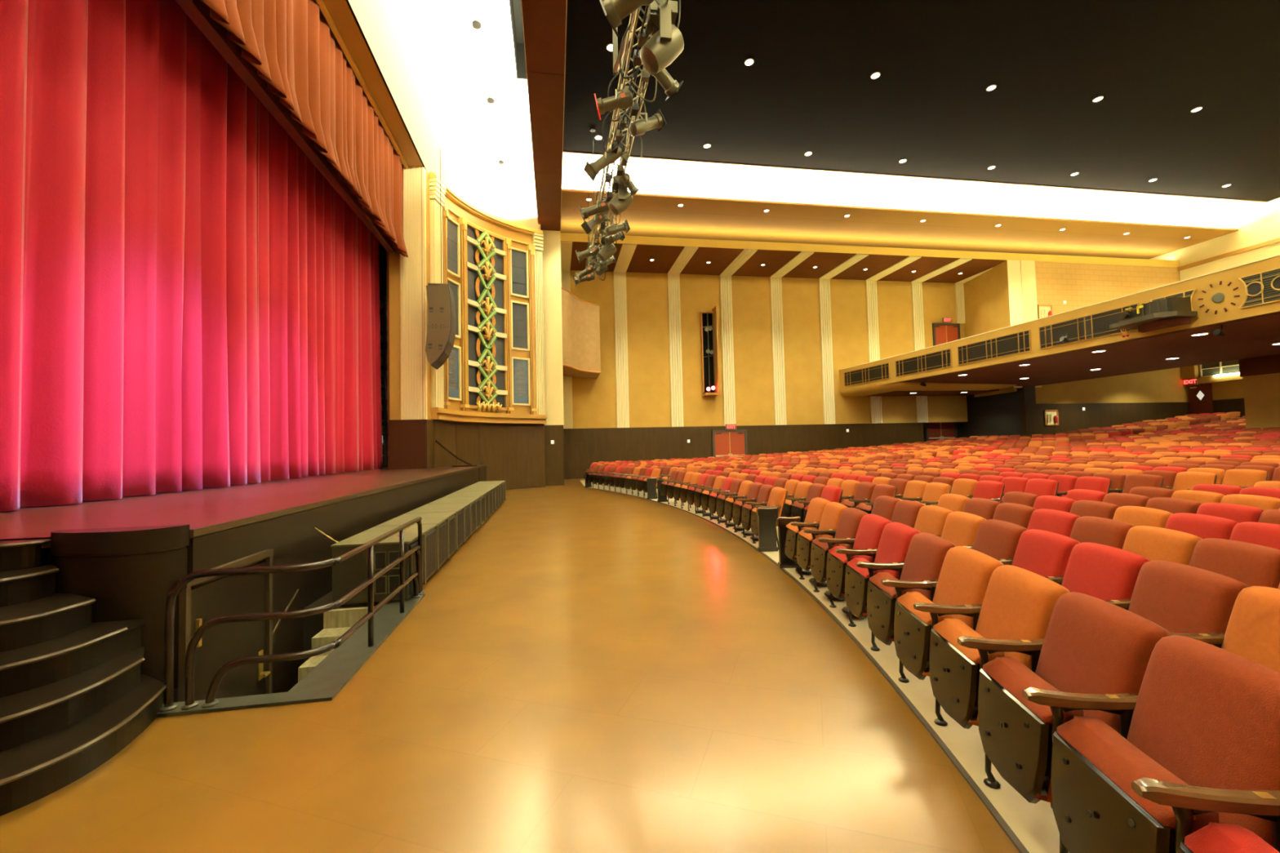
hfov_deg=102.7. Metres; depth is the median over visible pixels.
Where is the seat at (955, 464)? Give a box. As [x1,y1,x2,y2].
[942,462,959,466]
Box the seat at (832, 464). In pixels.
[829,463,841,466]
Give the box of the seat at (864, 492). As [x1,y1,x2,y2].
[840,481,876,507]
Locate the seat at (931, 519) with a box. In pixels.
[914,505,952,537]
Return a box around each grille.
[408,528,436,595]
[431,284,456,369]
[438,515,456,566]
[457,506,470,546]
[466,221,507,412]
[471,498,480,533]
[481,493,488,523]
[489,488,495,514]
[495,485,500,507]
[501,482,505,502]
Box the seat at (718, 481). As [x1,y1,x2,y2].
[701,475,725,519]
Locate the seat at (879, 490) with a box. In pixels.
[855,484,897,514]
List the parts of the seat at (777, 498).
armrest, backrest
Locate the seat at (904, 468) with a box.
[892,466,907,470]
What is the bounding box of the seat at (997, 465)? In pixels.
[993,464,1014,468]
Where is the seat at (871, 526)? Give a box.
[826,514,892,626]
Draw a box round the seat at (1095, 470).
[1084,467,1112,474]
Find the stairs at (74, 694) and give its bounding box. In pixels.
[0,537,166,816]
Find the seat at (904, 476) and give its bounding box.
[896,473,915,480]
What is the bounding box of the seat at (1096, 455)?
[1093,453,1115,457]
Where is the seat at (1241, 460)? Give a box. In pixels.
[1217,457,1250,463]
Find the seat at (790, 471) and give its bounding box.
[786,469,798,474]
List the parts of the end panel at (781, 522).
panel, head rail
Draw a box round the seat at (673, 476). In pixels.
[660,470,679,504]
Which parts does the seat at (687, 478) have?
armrest, backrest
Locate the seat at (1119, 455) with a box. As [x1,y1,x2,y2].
[1115,453,1138,457]
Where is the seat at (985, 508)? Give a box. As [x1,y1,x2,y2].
[963,497,1000,519]
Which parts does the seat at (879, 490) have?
armrest, backrest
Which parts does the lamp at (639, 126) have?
gel frame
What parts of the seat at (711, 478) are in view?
armrest, backrest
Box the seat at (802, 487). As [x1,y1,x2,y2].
[781,481,813,517]
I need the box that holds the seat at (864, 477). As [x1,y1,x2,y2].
[857,475,875,482]
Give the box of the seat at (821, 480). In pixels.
[813,476,830,485]
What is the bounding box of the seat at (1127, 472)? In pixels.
[1111,468,1143,475]
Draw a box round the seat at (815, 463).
[808,460,820,466]
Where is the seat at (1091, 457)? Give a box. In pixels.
[1088,456,1111,459]
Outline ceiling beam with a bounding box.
[521,0,566,231]
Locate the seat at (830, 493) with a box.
[803,485,843,522]
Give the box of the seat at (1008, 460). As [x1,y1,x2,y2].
[1004,459,1024,462]
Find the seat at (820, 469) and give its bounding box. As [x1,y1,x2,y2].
[814,467,826,472]
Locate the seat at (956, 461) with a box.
[951,460,968,463]
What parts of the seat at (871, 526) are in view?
armrest, backrest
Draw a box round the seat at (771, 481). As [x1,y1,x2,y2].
[763,476,777,486]
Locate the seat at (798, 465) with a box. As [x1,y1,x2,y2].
[795,464,806,467]
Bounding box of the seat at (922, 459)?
[914,457,927,460]
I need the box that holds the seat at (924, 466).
[920,464,937,468]
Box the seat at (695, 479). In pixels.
[680,472,702,511]
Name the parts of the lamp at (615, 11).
gel frame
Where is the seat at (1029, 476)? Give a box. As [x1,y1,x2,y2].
[1022,473,1049,479]
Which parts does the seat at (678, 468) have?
backrest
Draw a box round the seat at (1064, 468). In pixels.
[1058,466,1084,471]
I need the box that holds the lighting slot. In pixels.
[699,306,720,395]
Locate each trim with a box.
[189,464,486,537]
[304,591,332,608]
[315,0,408,168]
[389,145,400,419]
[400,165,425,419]
[429,171,543,244]
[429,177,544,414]
[431,407,546,423]
[442,203,450,405]
[442,210,537,414]
[457,217,469,408]
[505,237,514,410]
[520,0,567,231]
[526,71,564,216]
[527,244,537,411]
[560,232,1179,266]
[560,240,573,428]
[563,151,1267,202]
[585,487,1029,852]
[613,244,636,427]
[667,246,697,426]
[719,248,757,426]
[769,251,813,425]
[817,253,868,424]
[840,254,1279,369]
[865,256,921,423]
[911,257,972,422]
[955,266,993,323]
[1007,260,1023,387]
[1018,386,1037,437]
[1020,259,1041,387]
[1177,237,1279,271]
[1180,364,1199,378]
[1185,374,1242,383]
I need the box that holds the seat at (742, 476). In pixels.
[736,472,748,480]
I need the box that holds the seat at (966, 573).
[893,546,1004,726]
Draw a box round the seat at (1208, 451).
[1204,449,1231,453]
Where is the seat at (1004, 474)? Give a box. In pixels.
[999,471,1023,477]
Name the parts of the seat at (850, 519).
armrest, backrest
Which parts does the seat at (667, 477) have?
backrest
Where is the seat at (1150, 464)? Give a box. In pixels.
[1138,462,1168,467]
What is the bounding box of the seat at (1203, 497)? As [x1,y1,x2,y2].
[1171,489,1224,503]
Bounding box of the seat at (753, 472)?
[749,470,761,475]
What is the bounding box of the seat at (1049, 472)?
[1039,469,1066,475]
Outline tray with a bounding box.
[1109,311,1197,329]
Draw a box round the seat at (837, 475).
[830,472,846,479]
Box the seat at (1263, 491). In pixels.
[1239,487,1279,498]
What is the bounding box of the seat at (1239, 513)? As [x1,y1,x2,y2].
[1196,502,1264,523]
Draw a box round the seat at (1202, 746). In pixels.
[1050,635,1279,852]
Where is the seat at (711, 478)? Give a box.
[693,474,718,516]
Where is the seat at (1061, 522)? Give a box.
[1027,508,1080,537]
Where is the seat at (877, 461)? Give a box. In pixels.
[873,460,886,463]
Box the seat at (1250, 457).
[1220,454,1253,460]
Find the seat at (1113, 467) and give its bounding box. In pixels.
[1095,464,1123,470]
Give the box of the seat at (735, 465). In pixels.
[729,463,738,469]
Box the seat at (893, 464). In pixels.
[891,463,906,466]
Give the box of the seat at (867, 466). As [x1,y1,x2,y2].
[865,465,879,468]
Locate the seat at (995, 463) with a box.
[986,461,1004,465]
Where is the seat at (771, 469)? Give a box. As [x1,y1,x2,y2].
[766,467,777,472]
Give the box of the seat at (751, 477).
[745,474,757,482]
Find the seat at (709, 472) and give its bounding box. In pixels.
[705,469,714,475]
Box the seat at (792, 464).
[788,462,799,466]
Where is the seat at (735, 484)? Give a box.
[715,478,743,528]
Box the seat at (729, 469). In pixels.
[723,467,733,472]
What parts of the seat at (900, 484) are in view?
armrest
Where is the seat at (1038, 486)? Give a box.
[1024,478,1058,496]
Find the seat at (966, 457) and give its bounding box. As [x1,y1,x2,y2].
[963,456,978,459]
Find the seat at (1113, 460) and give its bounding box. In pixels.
[1094,458,1119,462]
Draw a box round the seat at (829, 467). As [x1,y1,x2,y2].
[826,466,839,469]
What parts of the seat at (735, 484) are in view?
armrest, backrest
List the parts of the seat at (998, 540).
armrest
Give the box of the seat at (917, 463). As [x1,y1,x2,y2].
[912,462,927,465]
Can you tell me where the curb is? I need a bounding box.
[156,593,425,717]
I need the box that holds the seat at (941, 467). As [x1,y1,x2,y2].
[937,465,955,469]
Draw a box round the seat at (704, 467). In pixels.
[700,466,711,470]
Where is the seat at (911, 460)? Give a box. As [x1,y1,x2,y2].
[907,459,922,462]
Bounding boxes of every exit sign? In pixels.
[725,424,736,429]
[942,317,951,322]
[1183,377,1198,386]
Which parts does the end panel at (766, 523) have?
head rail, panel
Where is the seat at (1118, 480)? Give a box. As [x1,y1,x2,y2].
[1093,472,1127,493]
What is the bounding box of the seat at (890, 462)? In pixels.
[885,461,898,464]
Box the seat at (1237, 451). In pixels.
[1231,449,1262,453]
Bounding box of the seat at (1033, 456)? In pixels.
[1030,455,1048,458]
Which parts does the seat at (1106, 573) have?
armrest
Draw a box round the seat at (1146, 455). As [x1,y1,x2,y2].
[1137,453,1164,457]
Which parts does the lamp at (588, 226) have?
gel frame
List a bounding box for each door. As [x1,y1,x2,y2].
[177,548,273,702]
[711,429,747,457]
[924,422,956,441]
[932,323,960,346]
[1187,383,1213,414]
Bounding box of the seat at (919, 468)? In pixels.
[906,466,924,471]
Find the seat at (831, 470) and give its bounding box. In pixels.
[826,468,839,473]
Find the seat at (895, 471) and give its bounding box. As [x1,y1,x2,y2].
[891,469,907,474]
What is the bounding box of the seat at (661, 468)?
[655,466,664,493]
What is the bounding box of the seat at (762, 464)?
[758,462,768,467]
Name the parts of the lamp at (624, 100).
gel frame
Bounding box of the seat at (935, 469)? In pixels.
[923,467,941,471]
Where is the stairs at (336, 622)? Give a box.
[297,606,374,682]
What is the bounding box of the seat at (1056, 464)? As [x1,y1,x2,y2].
[1046,462,1070,467]
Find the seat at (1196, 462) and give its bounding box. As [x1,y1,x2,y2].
[1173,460,1206,466]
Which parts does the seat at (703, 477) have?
armrest, backrest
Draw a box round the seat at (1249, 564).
[1189,537,1279,588]
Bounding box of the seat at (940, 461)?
[936,460,952,463]
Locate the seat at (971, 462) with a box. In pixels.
[968,461,986,464]
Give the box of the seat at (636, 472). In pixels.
[625,466,640,494]
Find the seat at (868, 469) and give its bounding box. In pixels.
[863,467,878,471]
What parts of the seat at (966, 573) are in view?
armrest, backrest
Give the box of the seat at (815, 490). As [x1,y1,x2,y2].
[791,483,826,522]
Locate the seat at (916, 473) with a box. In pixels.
[906,470,924,475]
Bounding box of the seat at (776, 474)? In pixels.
[768,471,781,478]
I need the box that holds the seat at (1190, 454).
[1177,452,1203,456]
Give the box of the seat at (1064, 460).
[1050,457,1071,462]
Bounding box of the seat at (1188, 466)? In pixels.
[1167,463,1199,469]
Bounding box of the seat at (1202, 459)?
[1186,457,1217,462]
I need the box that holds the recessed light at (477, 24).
[471,19,481,29]
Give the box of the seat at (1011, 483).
[1000,476,1029,503]
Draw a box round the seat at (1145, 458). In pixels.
[1133,456,1159,461]
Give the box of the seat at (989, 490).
[973,480,1004,502]
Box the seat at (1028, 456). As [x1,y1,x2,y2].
[1012,455,1030,458]
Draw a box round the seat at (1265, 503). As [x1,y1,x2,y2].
[1220,494,1279,511]
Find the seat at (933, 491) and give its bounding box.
[917,482,951,506]
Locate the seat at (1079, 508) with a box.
[1069,500,1119,519]
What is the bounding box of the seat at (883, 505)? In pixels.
[870,495,900,520]
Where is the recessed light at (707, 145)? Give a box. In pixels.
[703,143,711,147]
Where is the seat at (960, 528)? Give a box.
[940,511,986,549]
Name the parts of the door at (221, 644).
pull handle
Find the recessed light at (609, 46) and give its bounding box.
[606,43,612,51]
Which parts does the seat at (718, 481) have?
armrest, backrest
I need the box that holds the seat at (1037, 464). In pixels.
[1024,462,1046,466]
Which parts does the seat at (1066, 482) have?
armrest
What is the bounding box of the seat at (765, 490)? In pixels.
[741,484,774,543]
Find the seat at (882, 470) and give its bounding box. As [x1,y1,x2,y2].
[876,468,892,473]
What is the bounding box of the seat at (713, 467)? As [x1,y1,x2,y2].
[708,464,716,471]
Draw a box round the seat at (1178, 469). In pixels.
[1153,466,1187,473]
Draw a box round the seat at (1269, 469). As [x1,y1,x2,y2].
[1235,465,1275,480]
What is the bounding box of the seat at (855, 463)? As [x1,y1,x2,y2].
[852,462,865,465]
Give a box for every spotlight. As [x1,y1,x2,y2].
[920,379,926,386]
[1059,332,1069,342]
[1212,324,1225,337]
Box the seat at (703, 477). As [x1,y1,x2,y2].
[687,473,709,513]
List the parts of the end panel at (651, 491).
head rail, panel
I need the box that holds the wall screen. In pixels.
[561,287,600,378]
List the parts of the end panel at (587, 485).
panel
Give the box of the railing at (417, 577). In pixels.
[159,516,424,712]
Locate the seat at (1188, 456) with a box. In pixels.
[1163,454,1191,458]
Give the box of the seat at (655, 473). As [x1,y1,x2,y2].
[642,468,661,498]
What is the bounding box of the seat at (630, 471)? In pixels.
[619,466,635,493]
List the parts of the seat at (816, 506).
armrest, backrest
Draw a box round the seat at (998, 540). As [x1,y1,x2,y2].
[973,519,1027,565]
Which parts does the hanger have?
post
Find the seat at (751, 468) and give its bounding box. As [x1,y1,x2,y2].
[748,466,758,470]
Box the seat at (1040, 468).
[1035,466,1059,471]
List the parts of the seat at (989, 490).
armrest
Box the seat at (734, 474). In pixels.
[728,471,738,479]
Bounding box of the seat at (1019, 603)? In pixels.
[928,564,1071,789]
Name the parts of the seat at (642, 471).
backrest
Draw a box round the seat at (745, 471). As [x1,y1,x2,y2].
[740,469,751,474]
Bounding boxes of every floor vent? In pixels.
[696,510,705,513]
[703,512,711,515]
[711,515,719,519]
[716,518,725,523]
[724,522,733,526]
[733,526,742,531]
[741,530,752,535]
[750,536,758,541]
[795,566,811,574]
[808,577,826,586]
[824,590,845,600]
[841,606,866,618]
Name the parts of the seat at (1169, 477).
armrest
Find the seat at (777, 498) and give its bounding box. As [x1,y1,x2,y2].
[751,487,787,550]
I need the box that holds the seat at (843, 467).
[838,466,851,470]
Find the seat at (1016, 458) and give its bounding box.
[1012,457,1031,460]
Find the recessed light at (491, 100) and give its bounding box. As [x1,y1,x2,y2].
[486,97,494,103]
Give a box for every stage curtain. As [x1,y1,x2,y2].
[0,0,261,511]
[257,97,382,481]
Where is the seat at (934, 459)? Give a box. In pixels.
[927,457,942,461]
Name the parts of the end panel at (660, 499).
head rail, panel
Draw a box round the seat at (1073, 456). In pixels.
[1067,455,1088,459]
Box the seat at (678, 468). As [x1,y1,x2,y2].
[667,467,686,479]
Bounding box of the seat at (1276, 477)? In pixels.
[1271,466,1279,481]
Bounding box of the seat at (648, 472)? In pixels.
[636,467,653,497]
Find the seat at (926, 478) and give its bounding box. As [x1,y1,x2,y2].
[913,475,933,483]
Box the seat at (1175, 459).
[1160,457,1187,462]
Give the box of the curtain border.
[175,0,395,252]
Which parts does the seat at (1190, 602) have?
armrest, number plate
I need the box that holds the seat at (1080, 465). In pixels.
[1069,463,1095,468]
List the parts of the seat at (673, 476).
backrest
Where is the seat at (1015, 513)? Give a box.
[992,502,1036,528]
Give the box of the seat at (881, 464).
[877,462,891,466]
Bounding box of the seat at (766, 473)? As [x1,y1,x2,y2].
[759,471,771,476]
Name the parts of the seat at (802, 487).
armrest, backrest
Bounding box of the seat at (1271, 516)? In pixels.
[1257,509,1279,524]
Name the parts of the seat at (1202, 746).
backrest, armrest, number plate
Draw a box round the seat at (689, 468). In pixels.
[685,465,694,471]
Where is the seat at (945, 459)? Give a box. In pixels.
[941,457,956,461]
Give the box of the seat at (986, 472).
[977,470,1000,475]
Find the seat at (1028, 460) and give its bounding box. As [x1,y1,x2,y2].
[1023,459,1044,463]
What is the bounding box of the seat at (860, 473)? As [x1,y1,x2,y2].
[851,470,867,475]
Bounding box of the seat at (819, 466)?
[816,465,828,468]
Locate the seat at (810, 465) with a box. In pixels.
[805,464,817,468]
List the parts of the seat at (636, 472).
backrest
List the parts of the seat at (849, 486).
armrest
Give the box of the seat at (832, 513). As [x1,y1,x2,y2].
[796,502,848,592]
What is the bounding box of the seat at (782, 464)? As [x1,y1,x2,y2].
[779,462,789,466]
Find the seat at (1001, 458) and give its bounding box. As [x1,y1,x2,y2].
[995,457,1012,460]
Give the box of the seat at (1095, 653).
[977,591,1173,852]
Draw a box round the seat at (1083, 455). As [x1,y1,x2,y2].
[1071,453,1093,457]
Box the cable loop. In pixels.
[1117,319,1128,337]
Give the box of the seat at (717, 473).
[712,470,722,475]
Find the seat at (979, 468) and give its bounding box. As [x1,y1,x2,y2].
[973,466,994,471]
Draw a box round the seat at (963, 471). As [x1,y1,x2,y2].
[958,469,979,474]
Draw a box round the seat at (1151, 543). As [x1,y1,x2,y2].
[1122,525,1202,565]
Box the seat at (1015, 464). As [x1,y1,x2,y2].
[1004,462,1025,466]
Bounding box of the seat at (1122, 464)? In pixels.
[1111,462,1138,466]
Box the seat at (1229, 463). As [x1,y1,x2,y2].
[1205,461,1240,466]
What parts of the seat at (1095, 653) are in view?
armrest, backrest, number plate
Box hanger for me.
[612,5,641,75]
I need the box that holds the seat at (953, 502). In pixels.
[937,493,969,511]
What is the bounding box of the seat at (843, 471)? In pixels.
[838,469,853,474]
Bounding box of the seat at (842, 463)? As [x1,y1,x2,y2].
[840,462,852,464]
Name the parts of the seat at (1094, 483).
backrest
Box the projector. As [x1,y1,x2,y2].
[1109,297,1197,333]
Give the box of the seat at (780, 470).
[776,468,787,473]
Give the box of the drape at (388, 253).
[386,251,389,469]
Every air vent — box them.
[844,362,889,386]
[894,348,951,377]
[956,329,1031,364]
[1038,302,1139,349]
[1150,288,1199,319]
[1237,267,1279,308]
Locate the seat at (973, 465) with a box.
[958,462,976,467]
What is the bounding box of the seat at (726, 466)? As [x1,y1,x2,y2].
[722,465,733,471]
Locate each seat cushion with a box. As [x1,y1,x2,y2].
[667,482,677,497]
[680,484,690,501]
[688,486,697,503]
[694,488,705,506]
[702,490,712,508]
[709,492,719,511]
[717,494,728,515]
[725,497,737,519]
[733,500,746,523]
[742,503,756,528]
[785,499,797,505]
[786,521,807,557]
[792,502,808,508]
[798,528,822,568]
[813,536,839,580]
[828,545,859,596]
[840,499,860,506]
[847,557,884,616]
[855,503,871,511]
[869,572,913,641]
[897,591,951,676]
[933,617,1004,726]
[982,656,1084,803]
[1056,715,1218,832]
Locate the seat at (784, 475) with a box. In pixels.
[779,472,792,479]
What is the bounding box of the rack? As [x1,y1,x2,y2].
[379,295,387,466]
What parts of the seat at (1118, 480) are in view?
armrest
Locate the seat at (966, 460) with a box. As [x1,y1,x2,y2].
[955,458,971,462]
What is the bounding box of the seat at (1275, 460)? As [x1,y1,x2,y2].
[1250,458,1279,464]
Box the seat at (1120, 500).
[1102,493,1151,506]
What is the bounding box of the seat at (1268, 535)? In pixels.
[1229,521,1279,550]
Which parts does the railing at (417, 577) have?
foot plate, foot plate, foot plate, rail, post, post, foot plate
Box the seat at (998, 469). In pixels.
[993,467,1015,472]
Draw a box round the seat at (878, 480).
[872,476,890,484]
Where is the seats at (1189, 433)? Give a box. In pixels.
[584,411,1279,491]
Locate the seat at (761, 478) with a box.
[754,475,767,484]
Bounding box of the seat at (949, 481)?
[932,476,955,493]
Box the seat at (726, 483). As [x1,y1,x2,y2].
[708,477,734,524]
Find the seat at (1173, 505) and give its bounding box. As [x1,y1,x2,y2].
[1146,497,1202,514]
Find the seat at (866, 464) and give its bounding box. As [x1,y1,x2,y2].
[864,462,878,465]
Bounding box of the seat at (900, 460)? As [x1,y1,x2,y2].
[894,458,907,462]
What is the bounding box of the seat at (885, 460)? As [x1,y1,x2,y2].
[882,458,894,461]
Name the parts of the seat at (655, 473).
backrest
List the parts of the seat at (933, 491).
armrest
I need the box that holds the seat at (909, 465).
[905,463,921,467]
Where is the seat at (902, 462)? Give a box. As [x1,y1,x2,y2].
[898,461,912,464]
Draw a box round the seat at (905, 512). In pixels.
[890,500,924,528]
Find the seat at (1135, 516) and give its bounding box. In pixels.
[1112,506,1173,528]
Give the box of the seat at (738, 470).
[732,468,742,473]
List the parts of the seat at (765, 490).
armrest, backrest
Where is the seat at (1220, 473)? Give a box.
[1186,467,1225,484]
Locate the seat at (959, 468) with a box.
[954,466,973,470]
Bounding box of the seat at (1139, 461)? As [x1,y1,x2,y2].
[1119,458,1145,463]
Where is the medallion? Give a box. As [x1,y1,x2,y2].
[1198,280,1239,314]
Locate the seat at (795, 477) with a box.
[790,474,804,481]
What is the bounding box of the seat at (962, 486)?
[950,478,977,498]
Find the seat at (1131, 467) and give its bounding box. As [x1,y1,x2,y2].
[1123,465,1154,471]
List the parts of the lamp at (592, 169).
gel frame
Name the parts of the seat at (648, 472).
backrest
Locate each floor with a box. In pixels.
[0,464,484,547]
[0,481,1019,852]
[564,478,584,483]
[580,480,1069,852]
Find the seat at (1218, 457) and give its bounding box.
[1191,454,1221,459]
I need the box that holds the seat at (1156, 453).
[1152,452,1177,455]
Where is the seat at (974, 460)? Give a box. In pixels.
[971,458,988,462]
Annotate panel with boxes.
[447,217,460,278]
[447,277,461,338]
[448,345,461,400]
[510,246,528,298]
[511,300,529,351]
[511,356,530,405]
[584,471,591,487]
[646,477,657,499]
[657,479,667,502]
[755,506,777,551]
[776,516,800,568]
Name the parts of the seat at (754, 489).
armrest, backrest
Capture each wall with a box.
[49,524,189,693]
[162,466,486,703]
[303,605,375,662]
[330,524,438,607]
[378,241,387,466]
[388,162,426,469]
[426,170,540,230]
[426,419,545,489]
[544,425,564,485]
[563,422,924,479]
[569,270,968,428]
[839,255,1279,390]
[923,387,1021,441]
[963,260,1017,397]
[1035,261,1189,434]
[1148,197,1279,417]
[1238,354,1279,429]
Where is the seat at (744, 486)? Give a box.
[724,480,753,532]
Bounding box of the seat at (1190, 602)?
[1128,560,1248,648]
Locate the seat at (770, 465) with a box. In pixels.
[767,462,778,468]
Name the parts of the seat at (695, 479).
armrest, backrest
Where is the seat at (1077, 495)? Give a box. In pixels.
[1066,488,1106,502]
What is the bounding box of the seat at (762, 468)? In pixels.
[757,466,767,471]
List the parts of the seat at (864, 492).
armrest, backrest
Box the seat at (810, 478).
[801,475,817,484]
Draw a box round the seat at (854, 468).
[850,466,864,471]
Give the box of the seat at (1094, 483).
[1062,476,1111,497]
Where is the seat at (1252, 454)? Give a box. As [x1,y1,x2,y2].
[1231,452,1262,457]
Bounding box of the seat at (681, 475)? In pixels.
[666,471,687,506]
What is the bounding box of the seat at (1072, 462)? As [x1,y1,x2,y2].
[1064,460,1088,465]
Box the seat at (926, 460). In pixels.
[921,459,936,462]
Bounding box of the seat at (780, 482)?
[773,477,788,488]
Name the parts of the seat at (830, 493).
backrest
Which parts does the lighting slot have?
sill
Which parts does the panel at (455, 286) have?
cloth panel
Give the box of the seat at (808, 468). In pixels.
[803,466,815,471]
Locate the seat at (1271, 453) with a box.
[1262,452,1279,455]
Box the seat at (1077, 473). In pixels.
[1065,471,1094,477]
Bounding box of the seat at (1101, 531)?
[1070,515,1133,549]
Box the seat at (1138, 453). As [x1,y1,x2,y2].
[1129,451,1152,455]
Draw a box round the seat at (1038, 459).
[1031,457,1050,461]
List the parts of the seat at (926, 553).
armrest, backrest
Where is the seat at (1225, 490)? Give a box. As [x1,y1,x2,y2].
[1191,484,1242,495]
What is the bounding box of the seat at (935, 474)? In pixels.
[922,471,942,477]
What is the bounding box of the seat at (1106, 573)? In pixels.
[1061,542,1150,610]
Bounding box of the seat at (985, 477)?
[978,475,1004,482]
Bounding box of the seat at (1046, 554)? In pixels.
[1011,528,1079,585]
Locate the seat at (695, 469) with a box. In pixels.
[692,466,701,472]
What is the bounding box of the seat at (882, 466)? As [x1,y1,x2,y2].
[878,465,893,469]
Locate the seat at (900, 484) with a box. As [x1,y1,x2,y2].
[888,478,908,498]
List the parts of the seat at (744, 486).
armrest, backrest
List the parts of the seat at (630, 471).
backrest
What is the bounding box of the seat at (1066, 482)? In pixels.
[1048,474,1078,497]
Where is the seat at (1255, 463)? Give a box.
[1240,461,1279,467]
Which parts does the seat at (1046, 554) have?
armrest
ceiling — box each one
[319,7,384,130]
[322,0,426,170]
[348,0,536,199]
[508,0,526,79]
[560,188,1238,258]
[561,152,1231,226]
[561,240,1005,283]
[563,0,1279,201]
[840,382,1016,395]
[864,389,999,396]
[892,312,1279,386]
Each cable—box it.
[585,172,589,242]
[590,128,595,197]
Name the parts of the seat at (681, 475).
backrest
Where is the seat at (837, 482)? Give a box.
[826,478,844,488]
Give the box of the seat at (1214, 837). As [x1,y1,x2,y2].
[1179,822,1279,852]
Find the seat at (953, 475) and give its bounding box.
[939,472,960,479]
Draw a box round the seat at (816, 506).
[784,497,831,579]
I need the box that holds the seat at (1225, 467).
[1199,464,1235,471]
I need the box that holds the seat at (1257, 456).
[1252,455,1279,459]
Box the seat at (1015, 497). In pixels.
[1001,491,1038,506]
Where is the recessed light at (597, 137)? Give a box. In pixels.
[594,134,602,139]
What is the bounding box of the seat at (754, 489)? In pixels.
[732,482,763,537]
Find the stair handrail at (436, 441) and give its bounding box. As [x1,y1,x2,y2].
[435,440,472,465]
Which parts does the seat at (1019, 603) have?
armrest, backrest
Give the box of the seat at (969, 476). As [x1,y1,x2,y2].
[958,473,981,481]
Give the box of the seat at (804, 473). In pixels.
[795,470,808,475]
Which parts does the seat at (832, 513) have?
armrest, backrest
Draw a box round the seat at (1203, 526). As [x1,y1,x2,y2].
[1164,512,1238,539]
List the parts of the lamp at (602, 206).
gel frame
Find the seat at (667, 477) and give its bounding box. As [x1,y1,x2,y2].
[661,466,677,479]
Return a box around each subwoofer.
[375,511,457,572]
[405,502,471,552]
[426,496,481,534]
[442,490,489,523]
[455,486,496,515]
[464,483,501,508]
[474,480,506,503]
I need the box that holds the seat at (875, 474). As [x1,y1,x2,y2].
[865,471,882,477]
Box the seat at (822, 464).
[818,462,830,466]
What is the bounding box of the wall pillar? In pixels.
[542,230,564,425]
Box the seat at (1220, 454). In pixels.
[1203,452,1231,456]
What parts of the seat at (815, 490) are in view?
armrest, backrest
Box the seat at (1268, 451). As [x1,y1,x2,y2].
[1262,449,1279,453]
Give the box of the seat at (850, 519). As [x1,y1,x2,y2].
[810,507,868,608]
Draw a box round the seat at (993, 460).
[987,458,1005,462]
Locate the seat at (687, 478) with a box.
[673,471,694,508]
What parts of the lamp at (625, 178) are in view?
gel frame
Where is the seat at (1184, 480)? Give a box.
[1173,471,1217,491]
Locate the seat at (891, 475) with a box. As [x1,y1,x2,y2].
[880,472,898,479]
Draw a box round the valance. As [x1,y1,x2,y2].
[200,0,408,257]
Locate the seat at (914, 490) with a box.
[898,480,928,502]
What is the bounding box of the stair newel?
[452,465,476,466]
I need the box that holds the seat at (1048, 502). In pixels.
[1032,495,1075,512]
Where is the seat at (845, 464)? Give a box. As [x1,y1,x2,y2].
[840,463,853,467]
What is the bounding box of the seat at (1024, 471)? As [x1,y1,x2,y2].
[1015,468,1039,474]
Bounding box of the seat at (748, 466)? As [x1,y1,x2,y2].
[745,464,756,469]
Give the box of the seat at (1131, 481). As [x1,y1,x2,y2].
[1122,474,1164,493]
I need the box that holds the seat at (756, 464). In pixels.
[751,462,759,467]
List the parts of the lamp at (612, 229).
gel frame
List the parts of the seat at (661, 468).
backrest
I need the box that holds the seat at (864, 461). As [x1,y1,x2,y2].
[861,460,873,462]
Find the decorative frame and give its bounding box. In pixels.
[421,167,543,424]
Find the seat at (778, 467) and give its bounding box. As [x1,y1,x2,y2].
[773,465,783,469]
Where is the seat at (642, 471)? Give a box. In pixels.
[631,467,648,496]
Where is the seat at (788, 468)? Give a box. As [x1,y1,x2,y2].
[782,466,794,470]
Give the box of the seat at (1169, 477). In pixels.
[1142,470,1177,489]
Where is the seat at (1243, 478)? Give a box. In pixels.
[1222,469,1268,488]
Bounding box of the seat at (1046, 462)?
[1043,460,1064,464]
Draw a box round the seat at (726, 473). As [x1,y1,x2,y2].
[720,471,730,477]
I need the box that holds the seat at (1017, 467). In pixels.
[1013,465,1035,470]
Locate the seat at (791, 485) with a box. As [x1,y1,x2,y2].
[784,479,799,497]
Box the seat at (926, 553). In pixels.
[866,532,956,683]
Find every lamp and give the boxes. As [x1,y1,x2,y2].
[573,272,595,286]
[575,242,599,263]
[575,263,594,281]
[579,195,609,222]
[581,213,604,234]
[583,144,622,181]
[594,83,633,119]
[595,256,607,275]
[597,226,616,262]
[599,0,654,37]
[599,254,617,267]
[604,231,625,244]
[605,216,630,235]
[608,175,632,215]
[620,168,640,197]
[629,106,666,136]
[640,0,684,74]
[648,67,683,101]
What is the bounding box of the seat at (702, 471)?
[697,469,706,474]
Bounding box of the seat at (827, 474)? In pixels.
[818,471,832,478]
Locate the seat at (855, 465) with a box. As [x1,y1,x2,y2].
[852,464,866,468]
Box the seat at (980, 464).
[975,463,995,467]
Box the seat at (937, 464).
[926,462,942,466]
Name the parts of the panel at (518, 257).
cloth panel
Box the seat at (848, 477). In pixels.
[843,474,859,480]
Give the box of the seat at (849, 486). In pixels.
[840,480,859,502]
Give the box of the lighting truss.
[585,0,680,280]

